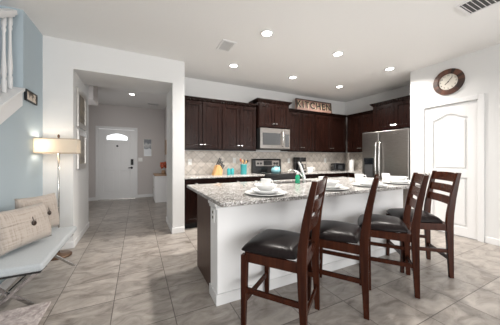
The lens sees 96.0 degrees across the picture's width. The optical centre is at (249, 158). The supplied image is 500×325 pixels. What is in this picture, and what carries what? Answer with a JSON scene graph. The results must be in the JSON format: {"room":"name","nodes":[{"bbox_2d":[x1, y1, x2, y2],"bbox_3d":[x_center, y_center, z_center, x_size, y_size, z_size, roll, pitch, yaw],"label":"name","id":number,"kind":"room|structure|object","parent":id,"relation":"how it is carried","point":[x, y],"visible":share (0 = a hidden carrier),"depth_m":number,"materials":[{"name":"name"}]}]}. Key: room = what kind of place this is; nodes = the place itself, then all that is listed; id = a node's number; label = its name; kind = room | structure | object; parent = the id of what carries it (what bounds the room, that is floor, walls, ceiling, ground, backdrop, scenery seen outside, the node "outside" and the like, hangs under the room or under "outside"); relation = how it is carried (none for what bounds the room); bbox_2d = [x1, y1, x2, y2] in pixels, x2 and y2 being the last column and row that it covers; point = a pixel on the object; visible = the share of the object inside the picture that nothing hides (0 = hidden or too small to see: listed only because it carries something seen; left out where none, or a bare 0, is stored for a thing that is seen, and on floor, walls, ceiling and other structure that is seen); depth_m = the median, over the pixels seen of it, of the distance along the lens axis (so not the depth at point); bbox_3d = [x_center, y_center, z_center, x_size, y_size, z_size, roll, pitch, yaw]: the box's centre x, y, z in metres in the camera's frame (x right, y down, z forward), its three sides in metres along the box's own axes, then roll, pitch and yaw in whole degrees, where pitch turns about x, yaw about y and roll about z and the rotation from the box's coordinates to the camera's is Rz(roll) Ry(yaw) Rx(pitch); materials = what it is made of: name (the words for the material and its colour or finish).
{"room":"kitchen","nodes":[
{"label":"kitchen","id":0,"kind":"room"},
{"bbox_2d":[0,5,7,85],"bbox_3d":[-3.216,-0.195,2.148,1.368,2.849,0.120,0,0,-27],"label":"wall","id":1,"kind":"structure","parent":0,"point":[1,6],"depth_m":2.38,"materials":[{"name":"grey paint"}]},
{"bbox_2d":[0,7,42,283],"bbox_3d":[-2.046,-0.195,1.470,0.120,2.849,3.260,0,0,-27],"label":"wall","id":2,"kind":"structure","parent":0,"point":[21,169],"depth_m":2.48,"materials":[{"name":"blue paint"}]},
{"bbox_2d":[0,277,17,294],"bbox_3d":[-1.986,1.183,1.500,0.014,0.095,3.260,0,0,-27],"label":"baseboard","id":3,"kind":"structure","parent":2,"relation":"attached to","point":[6,283],"depth_m":2.13,"materials":[{"name":"white paint"}]},
{"bbox_2d":[0,86,24,123],"bbox_3d":[-1.801,0.244,1.008,0.185,1.991,3.015,0,0,-27],"label":"trim","id":4,"kind":"structure","parent":2,"relation":"attached to","point":[11,101],"depth_m":2.16,"materials":[{"name":"white paint"}]},
{"bbox_2d":[0,8,16,92],"bbox_3d":[-1.958,-0.830,1.318,0.070,1.458,2.310,0,0,-27],"label":"stair railing","id":5,"kind":"object","parent":4,"relation":"on","point":[6,14],"visible":0.98,"depth_m":2.20,"materials":[{"name":"white paint"}]},
{"bbox_2d":[24,89,37,105],"bbox_3d":[-2.530,-0.708,2.603,0.025,0.125,0.300,0,0,-27],"label":"wall sign","id":6,"kind":"object","parent":2,"relation":"attached to","point":[29,96],"visible":0.9,"depth_m":2.58,"materials":[{"name":"black plastic"}]},
{"bbox_2d":[27,91,35,102],"bbox_3d":[-2.534,-0.708,2.601,0.014,0.097,0.272,0,0,-27],"label":"artwork","id":7,"kind":"object","parent":6,"relation":"attached to","point":[31,97],"depth_m":2.60},
{"bbox_2d":[43,35,184,241],"bbox_3d":[-2.161,-0.195,3.845,1.838,2.849,1.090,0,0,-27],"label":"wall","id":8,"kind":"structure","parent":0,"point":[68,65],"depth_m":3.32,"materials":[{"name":"white paint"}]},
{"bbox_2d":[77,87,86,130],"bbox_3d":[-2.631,-0.755,3.526,0.025,0.570,0.580,0,0,-27],"label":"framed art","id":9,"kind":"object","parent":8,"relation":"attached to","point":[81,98],"visible":1,"depth_m":3.49,"materials":[{"name":"beige metal"}]},
{"bbox_2d":[80,95,84,124],"bbox_3d":[-2.635,-0.755,3.524,0.014,0.420,0.430,0,0,-27],"label":"artwork","id":10,"kind":"object","parent":9,"relation":"attached to","point":[82,99],"depth_m":3.55},
{"bbox_2d":[77,129,86,168],"bbox_3d":[-2.631,-0.135,3.526,0.025,0.580,0.580,0,0,-27],"label":"framed art","id":11,"kind":"object","parent":8,"relation":"attached to","point":[81,158],"visible":0.95,"depth_m":3.55,"materials":[{"name":"beige metal"}]},
{"bbox_2d":[80,136,84,163],"bbox_3d":[-2.635,-0.135,3.524,0.014,0.430,0.430,0,0,-27],"label":"artwork","id":12,"kind":"object","parent":11,"relation":"attached to","point":[82,156],"depth_m":3.55},
{"bbox_2d":[60,216,184,249],"bbox_3d":[-2.139,1.183,3.848,1.796,0.095,1.104,0,0,-27],"label":"baseboard","id":13,"kind":"structure","parent":8,"relation":"attached to","point":[68,245],"depth_m":3.63,"materials":[{"name":"white paint"}]},
{"bbox_2d":[89,104,163,197],"bbox_3d":[-3.958,-0.195,6.965,2.750,2.849,0.100,0,0,-27],"label":"wall","id":14,"kind":"structure","parent":0,"point":[149,122],"depth_m":7.14,"materials":[{"name":"grey paint"}]},
{"bbox_2d":[98,129,134,199],"bbox_3d":[-4.043,0.165,6.860,0.965,2.100,0.103,0,0,-27],"label":"door","id":15,"kind":"structure","parent":14,"relation":"in","point":[116,148],"depth_m":6.86,"materials":[{"name":"white paint"}]},
{"bbox_2d":[95,126,137,200],"bbox_3d":[-4.041,0.130,6.857,1.105,2.200,0.020,0,0,-27],"label":"trim","id":16,"kind":"structure","parent":14,"relation":"attached to","point":[96,127],"depth_m":6.79,"materials":[{"name":"white paint"}]},
{"bbox_2d":[89,194,152,200],"bbox_3d":[-3.933,1.183,6.914,2.450,0.095,0.014,0,0,-27],"label":"baseboard","id":17,"kind":"structure","parent":14,"relation":"attached to","point":[139,195],"depth_m":7.16,"materials":[{"name":"white paint"}]},
{"bbox_2d":[144,139,151,155],"bbox_3d":[-3.286,-0.350,7.229,0.240,0.560,0.025,0,0,-27],"label":"framed print","id":18,"kind":"object","parent":14,"relation":"attached to","point":[147,142],"visible":1,"depth_m":7.23,"materials":[{"name":"grey paper"}]},
{"bbox_2d":[164,106,166,173],"bbox_3d":[-2.046,-0.195,6.048,0.150,2.849,3.250,0,0,-27],"label":"wall","id":19,"kind":"structure","parent":0,"point":[165,110],"depth_m":7.16,"materials":[{"name":"grey paint"}]},
{"bbox_2d":[0,0,499,109],"bbox_3d":[-0.090,-1.669,2.191,10.200,0.100,12.400,0,0,-27],"label":"ceiling","id":20,"kind":"structure","parent":0,"point":[373,36],"depth_m":2.98,"materials":[{"name":"white paint"}]},
{"bbox_2d":[216,39,236,51],"bbox_3d":[-0.340,-1.611,3.229,0.210,0.015,0.310,0,0,-27],"label":"ceiling vent","id":21,"kind":"object","parent":20,"relation":"in","point":[225,45],"visible":1,"depth_m":3.21,"materials":[{"name":"white metal"}]},
{"bbox_2d":[229,63,238,67],"bbox_3d":[-0.284,-1.614,3.911,0.172,0.010,0.172,0,0,-27],"label":"recessed light","id":22,"kind":"object","parent":20,"relation":"in","point":[232,65],"visible":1,"depth_m":3.90,"materials":[{"name":"white paint"}]},
{"bbox_2d":[260,29,273,36],"bbox_3d":[0.219,-1.614,2.905,0.172,0.010,0.172,0,0,-27],"label":"recessed light","id":23,"kind":"object","parent":20,"relation":"in","point":[267,32],"visible":1,"depth_m":2.90,"materials":[{"name":"white paint"}]},
{"bbox_2d":[332,51,343,56],"bbox_3d":[1.356,-1.614,3.473,0.172,0.010,0.172,0,0,-27],"label":"recessed light","id":24,"kind":"object","parent":20,"relation":"in","point":[337,53],"visible":1,"depth_m":3.45,"materials":[{"name":"white paint"}]},
{"bbox_2d":[384,67,394,70],"bbox_3d":[2.513,-1.614,4.052,0.172,0.010,0.172,0,0,-27],"label":"recessed light","id":25,"kind":"object","parent":20,"relation":"in","point":[388,68],"visible":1,"depth_m":4.03,"materials":[{"name":"white paint"}]},
{"bbox_2d":[454,0,499,15],"bbox_3d":[2.433,-1.611,2.245,0.330,0.015,0.500,0,0,-27],"label":"ceiling vent","id":26,"kind":"object","parent":20,"relation":"in","point":[469,7],"visible":1,"depth_m":2.38,"materials":[{"name":"white metal"}]},
{"bbox_2d":[0,197,499,324],"bbox_3d":[-0.090,1.280,2.191,10.200,0.100,12.400,0,0,-27],"label":"floor","id":27,"kind":"structure","parent":0,"point":[131,269],"depth_m":2.15,"materials":[{"name":"tile"}]},
{"bbox_2d":[0,301,50,324],"bbox_3d":[-2.229,1.219,0.758,2.000,0.022,1.600,0,0,-27],"label":"rug","id":28,"kind":"object","parent":27,"relation":"on","point":[32,314],"visible":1,"depth_m":1.74,"materials":[{"name":"beige fabric"}]},
{"bbox_2d":[0,226,76,305],"bbox_3d":[-1.981,1.002,2.039,0.470,0.455,1.060,0,0,-27],"label":"bench","id":29,"kind":"object","parent":27,"relation":"on","point":[32,258],"visible":0.8,"depth_m":1.80,"materials":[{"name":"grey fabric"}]},
{"bbox_2d":[0,202,51,255],"bbox_3d":[-1.936,0.577,1.924,0.179,0.330,0.493,0,0,-5],"label":"throw pillow","id":30,"kind":"object","parent":29,"relation":"on","point":[19,227],"visible":1,"depth_m":1.86,"materials":[{"name":"fabric"}]},
{"bbox_2d":[14,193,59,227],"bbox_3d":[-2.159,0.564,2.306,0.147,0.387,0.476,0,0,-4],"label":"throw pillow","id":31,"kind":"object","parent":29,"relation":"on","point":[49,201],"visible":0.44,"depth_m":2.36,"materials":[{"name":"fabric"}]},
{"bbox_2d":[0,226,76,277],"bbox_3d":[-1.981,0.805,2.039,0.470,0.060,1.060,0,0,-27],"label":"seat cushion","id":32,"kind":"object","parent":29,"relation":"on","point":[31,258],"depth_m":1.80,"materials":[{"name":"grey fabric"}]},
{"bbox_2d":[33,134,80,260],"bbox_3d":[-2.413,0.460,2.841,0.414,1.540,0.270,0,0,-27],"label":"floor lamp","id":33,"kind":"object","parent":27,"relation":"on","point":[58,145],"visible":0.84,"depth_m":2.78,"materials":[{"name":"beige fabric"}]},
{"bbox_2d":[153,173,166,202],"bbox_3d":[-2.653,0.843,6.649,0.382,0.775,0.772,0,0,-27],"label":"base cabinet","id":34,"kind":"object","parent":27,"relation":"on","point":[159,179],"visible":0.91,"depth_m":6.32,"materials":[{"name":"white paint"}]},
{"bbox_2d":[160,162,166,173],"bbox_3d":[-2.500,0.270,6.553,0.233,0.369,0.279,0,0,-27],"label":"flower arrangement","id":35,"kind":"object","parent":34,"relation":"on","point":[162,164],"visible":0.92,"depth_m":6.50,"materials":[{"name":"red plant"}]},
{"bbox_2d":[185,178,226,228],"bbox_3d":[-0.902,0.793,4.300,0.790,0.874,0.651,0,0,-27],"label":"base cabinet","id":36,"kind":"object","parent":27,"relation":"on","point":[190,196],"visible":0.38,"depth_m":3.94,"materials":[{"name":"brown wood"}]},
{"bbox_2d":[185,173,264,178],"bbox_3d":[-0.553,0.339,4.481,1.590,0.030,0.640,0,0,-27],"label":"countertop","id":37,"kind":"structure","parent":36,"relation":"on","point":[202,176],"depth_m":4.33,"materials":[{"name":"stone"}]},
{"bbox_2d":[212,158,224,174],"bbox_3d":[-0.628,0.153,4.495,0.255,0.340,0.110,0,0,-37],"label":"knife block","id":38,"kind":"object","parent":37,"relation":"on","point":[218,169],"visible":0.96,"depth_m":4.45,"materials":[{"name":"brown wood"}]},
{"bbox_2d":[240,158,247,173],"bbox_3d":[-0.125,0.157,4.776,0.140,0.332,0.178,0,0,35],"label":"utensil crock","id":39,"kind":"object","parent":37,"relation":"on","point":[243,166],"visible":0.98,"depth_m":4.71,"materials":[{"name":"teal ceramic"}]},
{"bbox_2d":[227,176,263,182],"bbox_3d":[-0.194,0.793,4.654,0.785,0.874,0.651,0,0,-27],"label":"base cabinet","id":40,"kind":"object","parent":27,"relation":"on","point":[257,178],"visible":0.18,"depth_m":4.37,"materials":[{"name":"brown wood"}]},
{"bbox_2d":[251,159,295,182],"bbox_3d":[0.528,0.578,4.969,0.766,1.145,0.712,0,0,-27],"label":"range","id":41,"kind":"object","parent":27,"relation":"on","point":[258,166],"visible":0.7,"depth_m":5.09,"materials":[{"name":"black metal"}]},
{"bbox_2d":[271,164,279,172],"bbox_3d":[0.573,0.210,4.980,0.220,0.203,0.210,0,0,-5],"label":"tea kettle","id":42,"kind":"object","parent":41,"relation":"on","point":[275,169],"visible":1,"depth_m":4.91,"materials":[{"name":"teal metal"}]},
{"bbox_2d":[255,172,295,174],"bbox_3d":[0.532,0.321,4.961,0.766,0.018,0.580,0,0,-27],"label":"cooktop","id":43,"kind":"object","parent":41,"relation":"in","point":[264,173],"depth_m":4.76,"materials":[{"name":"black metal"}]},
{"bbox_2d":[241,176,327,324],"bbox_3d":[0.279,0.688,1.736,0.575,1.085,0.489,0,0,27],"label":"counter chair","id":44,"kind":"object","parent":27,"relation":"on","point":[271,248],"visible":1,"depth_m":1.59,"materials":[{"name":"brown wood"}]},
{"bbox_2d":[197,189,402,305],"bbox_3d":[0.719,0.794,2.844,2.678,0.872,0.878,0,0,-27],"label":"kitchen island","id":45,"kind":"object","parent":27,"relation":"on","point":[222,232],"visible":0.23,"depth_m":2.14,"materials":[{"name":"white paint"}]},
{"bbox_2d":[212,208,214,222],"bbox_3d":[-0.324,0.497,1.979,0.008,0.115,0.060,0,0,-27],"label":"outlet","id":46,"kind":"object","parent":45,"relation":"attached to","point":[213,210],"depth_m":1.96,"materials":[{"name":"white plastic"}]},
{"bbox_2d":[187,177,420,206],"bbox_3d":[0.725,0.342,2.837,2.746,0.033,1.295,0,0,-27],"label":"island countertop","id":47,"kind":"structure","parent":45,"relation":"on","point":[220,194],"depth_m":2.30,"materials":[{"name":"stone"}]},
{"bbox_2d":[245,190,286,195],"bbox_3d":[0.145,0.314,2.068,0.392,0.019,0.392,0,0,-27],"label":"charger plate","id":48,"kind":"object","parent":47,"relation":"on","point":[281,192],"visible":0.66,"depth_m":2.02,"materials":[{"name":"white ceramic"}]},
{"bbox_2d":[251,187,280,193],"bbox_3d":[0.145,0.295,2.068,0.280,0.035,0.280,0,0,-27],"label":"dinner plate","id":49,"kind":"object","parent":48,"relation":"on","point":[255,189],"visible":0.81,"depth_m":1.98,"materials":[{"name":"white ceramic"}]},
{"bbox_2d":[254,183,277,190],"bbox_3d":[0.145,0.270,2.068,0.216,0.066,0.216,0,0,-27],"label":"soup bowl","id":50,"kind":"object","parent":49,"relation":"on","point":[258,185],"visible":0.8,"depth_m":2.00,"materials":[{"name":"white ceramic"}]},
{"bbox_2d":[261,178,272,185],"bbox_3d":[0.150,0.238,2.079,0.097,0.106,0.120,0,0,26],"label":"tea cup","id":51,"kind":"object","parent":50,"relation":"in","point":[264,181],"visible":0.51,"depth_m":2.03,"materials":[{"name":"white ceramic"}]},
{"bbox_2d":[287,161,306,182],"bbox_3d":[0.623,0.180,2.995,0.259,0.290,0.063,0,0,1],"label":"faucet","id":52,"kind":"object","parent":47,"relation":"on","point":[302,174],"visible":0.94,"depth_m":2.98,"materials":[{"name":"silver metal"}]},
{"bbox_2d":[295,171,299,183],"bbox_3d":[0.624,0.245,2.962,0.066,0.160,0.062,0,0,-27],"label":"soap bottle","id":53,"kind":"object","parent":47,"relation":"on","point":[297,177],"visible":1,"depth_m":2.94,"materials":[{"name":"teal plastic"}]},
{"bbox_2d":[310,186,348,190],"bbox_3d":[0.847,0.314,2.408,0.392,0.019,0.392,0,0,-27],"label":"charger plate","id":54,"kind":"object","parent":47,"relation":"on","point":[342,187],"visible":0.39,"depth_m":2.32,"materials":[{"name":"white ceramic"}]},
{"bbox_2d":[326,184,342,188],"bbox_3d":[0.847,0.295,2.408,0.280,0.035,0.280,0,0,-27],"label":"dinner plate","id":55,"kind":"object","parent":54,"relation":"on","point":[337,186],"visible":0.54,"depth_m":2.31,"materials":[{"name":"white ceramic"}]},
{"bbox_2d":[319,180,339,185],"bbox_3d":[0.847,0.270,2.408,0.216,0.066,0.216,0,0,-27],"label":"soup bowl","id":56,"kind":"object","parent":55,"relation":"on","point":[329,182],"visible":0.48,"depth_m":2.34,"materials":[{"name":"white ceramic"}]},
{"bbox_2d":[354,174,366,180],"bbox_3d":[1.442,0.262,2.943,0.141,0.124,0.113,0,0,36],"label":"coffee mug","id":57,"kind":"object","parent":47,"relation":"on","point":[357,176],"visible":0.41,"depth_m":2.91,"materials":[{"name":"white ceramic"}]},
{"bbox_2d":[351,182,387,186],"bbox_3d":[1.426,0.314,2.692,0.392,0.019,0.392,0,0,-27],"label":"charger plate","id":58,"kind":"object","parent":47,"relation":"on","point":[356,183],"visible":0.55,"depth_m":2.66,"materials":[{"name":"white ceramic"}]},
{"bbox_2d":[356,181,382,185],"bbox_3d":[1.426,0.295,2.692,0.280,0.035,0.280,0,0,-27],"label":"dinner plate","id":59,"kind":"object","parent":58,"relation":"on","point":[359,182],"visible":0.62,"depth_m":2.62,"materials":[{"name":"white ceramic"}]},
{"bbox_2d":[359,178,373,182],"bbox_3d":[1.426,0.270,2.692,0.216,0.066,0.216,0,0,-27],"label":"soup bowl","id":60,"kind":"object","parent":59,"relation":"on","point":[365,180],"visible":0.48,"depth_m":2.65,"materials":[{"name":"white ceramic"}]},
{"bbox_2d":[381,173,389,180],"bbox_3d":[1.948,0.268,3.212,0.128,0.112,0.102,0,0,16],"label":"coffee mug","id":61,"kind":"object","parent":47,"relation":"on","point":[385,176],"visible":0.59,"depth_m":3.19,"materials":[{"name":"white ceramic"}]},
{"bbox_2d":[381,180,410,183],"bbox_3d":[1.952,0.314,2.961,0.392,0.019,0.392,0,0,-27],"label":"charger plate","id":62,"kind":"object","parent":47,"relation":"on","point":[386,181],"visible":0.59,"depth_m":2.89,"materials":[{"name":"white ceramic"}]},
{"bbox_2d":[386,179,410,182],"bbox_3d":[1.952,0.295,2.961,0.280,0.035,0.280,0,0,-27],"label":"dinner plate","id":63,"kind":"object","parent":62,"relation":"on","point":[389,180],"visible":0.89,"depth_m":2.88,"materials":[{"name":"white ceramic"}]},
{"bbox_2d":[389,176,407,180],"bbox_3d":[1.952,0.270,2.961,0.216,0.066,0.216,0,0,-27],"label":"soup bowl","id":64,"kind":"object","parent":63,"relation":"on","point":[398,178],"visible":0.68,"depth_m":2.90,"materials":[{"name":"white ceramic"}]},
{"bbox_2d":[299,174,321,178],"bbox_3d":[1.216,0.793,5.360,0.800,0.874,0.651,0,0,-27],"label":"base cabinet","id":65,"kind":"object","parent":27,"relation":"on","point":[308,176],"visible":0.19,"depth_m":5.13,"materials":[{"name":"brown wood"}]},
{"bbox_2d":[322,173,347,177],"bbox_3d":[1.954,0.793,5.729,0.840,0.874,0.651,0,0,-27],"label":"base cabinet","id":66,"kind":"object","parent":27,"relation":"on","point":[331,174],"visible":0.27,"depth_m":5.47,"materials":[{"name":"brown wood"}]},
{"bbox_2d":[289,170,361,174],"bbox_3d":[1.982,0.339,5.472,2.270,0.030,1.135,0,0,-27],"label":"countertop","id":67,"kind":"structure","parent":66,"relation":"on","point":[327,171],"depth_m":5.45,"materials":[{"name":"stone"}]},
{"bbox_2d":[293,157,305,171],"bbox_3d":[1.224,0.146,5.492,0.213,0.355,0.270,0,0,-27],"label":"coffee maker","id":68,"kind":"object","parent":67,"relation":"on","point":[296,160],"visible":0.75,"depth_m":5.45,"materials":[{"name":"black plastic"}]},
{"bbox_2d":[331,163,344,170],"bbox_3d":[2.356,0.223,6.055,0.370,0.202,0.204,0,0,-13],"label":"toaster","id":69,"kind":"object","parent":67,"relation":"on","point":[334,166],"visible":1,"depth_m":5.97,"materials":[{"name":"black plastic"}]},
{"bbox_2d":[348,157,354,170],"bbox_3d":[2.714,0.143,6.020,0.160,0.360,0.160,0,0,-27],"label":"paper towel holder","id":70,"kind":"object","parent":67,"relation":"on","point":[351,162],"visible":1,"depth_m":5.96,"materials":[{"name":"white paper"}]},
{"bbox_2d":[307,174,379,319],"bbox_3d":[0.840,0.688,2.023,0.575,1.085,0.489,0,0,30],"label":"counter chair","id":71,"kind":"object","parent":27,"relation":"on","point":[334,235],"visible":0.87,"depth_m":1.82,"materials":[{"name":"brown wood"}]},
{"bbox_2d":[349,173,358,177],"bbox_3d":[2.843,0.793,5.559,0.651,0.874,0.500,0,0,-27],"label":"base cabinet","id":72,"kind":"object","parent":27,"relation":"on","point":[351,175],"visible":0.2,"depth_m":5.56,"materials":[{"name":"brown wood"}]},
{"bbox_2d":[362,128,409,207],"bbox_3d":[3.067,0.319,4.818,0.855,1.822,0.985,0,0,-27],"label":"refrigerator","id":73,"kind":"object","parent":27,"relation":"on","point":[388,151],"visible":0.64,"depth_m":4.58,"materials":[{"name":"grey metal"}]},
{"bbox_2d":[358,172,428,298],"bbox_3d":[1.406,0.688,2.278,0.575,1.085,0.489,0,0,26],"label":"counter chair","id":74,"kind":"object","parent":27,"relation":"on","point":[382,226],"visible":0.77,"depth_m":2.09,"materials":[{"name":"brown wood"}]},
{"bbox_2d":[386,170,461,278],"bbox_3d":[1.944,0.688,2.590,0.575,1.085,0.489,0,0,14],"label":"counter chair","id":75,"kind":"object","parent":27,"relation":"on","point":[429,222],"visible":0.64,"depth_m":2.40,"materials":[{"name":"brown wood"}]},
{"bbox_2d":[185,77,344,174],"bbox_3d":[0.691,-0.195,5.529,4.770,2.849,0.120,0,0,-27],"label":"wall","id":76,"kind":"structure","parent":0,"point":[193,87],"depth_m":5.01,"materials":[{"name":"white paint"}]},
{"bbox_2d":[185,95,222,150],"bbox_3d":[-0.970,-0.658,4.424,0.778,0.993,0.371,0,0,-27],"label":"upper cabinet","id":77,"kind":"object","parent":76,"relation":"attached to","point":[203,116],"visible":0.95,"depth_m":4.30,"materials":[{"name":"brown wood"}]},
{"bbox_2d":[222,100,256,150],"bbox_3d":[-0.273,-0.658,4.772,0.776,0.993,0.371,0,0,-27],"label":"upper cabinet","id":78,"kind":"object","parent":76,"relation":"attached to","point":[238,118],"visible":0.99,"depth_m":4.62,"materials":[{"name":"brown wood"}]},
{"bbox_2d":[185,151,344,174],"bbox_3d":[0.659,0.096,5.441,4.622,0.508,0.008,0,0,-27],"label":"backsplash","id":79,"kind":"structure","parent":76,"relation":"attached to","point":[203,162],"depth_m":5.07,"materials":[{"name":"tile"}]},
{"bbox_2d":[248,98,291,129],"bbox_3d":[0.463,-0.969,5.110,0.900,0.623,0.426,0,0,-27],"label":"upper cabinet","id":80,"kind":"object","parent":76,"relation":"attached to","point":[270,113],"visible":0.96,"depth_m":4.92,"materials":[{"name":"brown wood"}]},
{"bbox_2d":[256,128,289,149],"bbox_3d":[0.477,-0.429,5.083,0.765,0.451,0.487,0,0,-27],"label":"microwave","id":81,"kind":"object","parent":80,"relation":"attached to","point":[266,138],"visible":0.94,"depth_m":4.90,"materials":[{"name":"silver metal"}]},
{"bbox_2d":[280,108,315,151],"bbox_3d":[1.175,-0.658,5.497,0.790,0.993,0.371,0,0,-27],"label":"upper cabinet","id":82,"kind":"object","parent":76,"relation":"attached to","point":[301,122],"visible":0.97,"depth_m":5.35,"materials":[{"name":"brown wood"}]},
{"bbox_2d":[314,111,346,152],"bbox_3d":[2.025,-0.658,5.922,1.100,0.993,0.371,0,0,-27],"label":"upper cabinet","id":83,"kind":"object","parent":76,"relation":"attached to","point":[329,128],"visible":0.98,"depth_m":5.76,"materials":[{"name":"brown wood"}]},
{"bbox_2d":[295,98,331,112],"bbox_3d":[1.608,-1.303,5.639,1.150,0.292,0.072,0,0,-27],"label":"kitchen sign","id":84,"kind":"object","parent":83,"relation":"on","point":[302,104],"visible":0.97,"depth_m":5.60,"materials":[{"name":"brown wood"}]},
{"bbox_2d":[345,85,409,176],"bbox_3d":[3.279,-0.195,5.551,0.120,2.849,2.155,0,0,-27],"label":"wall","id":85,"kind":"structure","parent":0,"point":[362,104],"depth_m":5.81,"materials":[{"name":"white paint"}]},
{"bbox_2d":[345,153,361,170],"bbox_3d":[2.995,0.083,5.974,0.010,0.481,1.127,0,0,-27],"label":"backsplash","id":86,"kind":"structure","parent":85,"relation":"attached to","point":[357,157],"depth_m":6.17,"materials":[{"name":"tile"}]},
{"bbox_2d":[347,110,372,152],"bbox_3d":[2.905,-0.658,5.746,0.376,0.993,0.790,0,0,-27],"label":"upper cabinet","id":87,"kind":"object","parent":85,"relation":"attached to","point":[357,123],"visible":0.71,"depth_m":5.74,"materials":[{"name":"brown wood"}]},
{"bbox_2d":[369,95,409,131],"bbox_3d":[3.253,-0.946,4.937,0.476,0.658,1.040,0,0,-27],"label":"upper cabinet","id":88,"kind":"object","parent":85,"relation":"attached to","point":[393,114],"visible":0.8,"depth_m":4.85,"materials":[{"name":"brown wood"}]},
{"bbox_2d":[410,44,499,238],"bbox_3d":[4.808,-0.195,1.466,0.800,2.849,6.521,0,0,-27],"label":"wall","id":89,"kind":"structure","parent":0,"point":[481,68],"depth_m":3.34,"materials":[{"name":"white paint"}]},
{"bbox_2d":[433,68,464,94],"bbox_3d":[3.237,-1.255,3.678,0.030,0.420,0.420,0,0,-27],"label":"wall clock","id":90,"kind":"object","parent":89,"relation":"attached to","point":[449,81],"visible":1,"depth_m":3.66,"materials":[{"name":"brown wood"}]},
{"bbox_2d":[425,100,477,239],"bbox_3d":[3.248,0.168,3.675,0.110,2.100,0.712,0,0,-27],"label":"door","id":91,"kind":"structure","parent":89,"relation":"in","point":[451,131],"depth_m":3.59,"materials":[{"name":"white paint"}]},
{"bbox_2d":[419,93,484,241],"bbox_3d":[3.289,0.135,3.700,0.118,2.190,0.847,0,0,-27],"label":"trim","id":92,"kind":"structure","parent":89,"relation":"attached to","point":[481,97],"depth_m":3.34,"materials":[{"name":"white paint"}]},
{"bbox_2d":[485,237,499,245],"bbox_3d":[4.422,1.183,1.329,0.014,0.095,6.421,0,0,-27],"label":"baseboard","id":93,"kind":"structure","parent":89,"relation":"attached to","point":[489,240],"depth_m":3.22,"materials":[{"name":"white paint"}]},
{"bbox_3d":[-4.428,-0.195,4.997,0.150,2.849,3.000,0,0,-27],"label":"wall","id":94,"kind":"structure","parent":0,"visible":0},
{"bbox_2d":[89,85,97,105],"bbox_3d":[-3.690,-1.409,4.639,0.850,0.419,0.600,0,0,-27],"label":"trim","id":95,"kind":"structure","parent":94,"relation":"attached to","point":[93,90],"depth_m":4.70,"materials":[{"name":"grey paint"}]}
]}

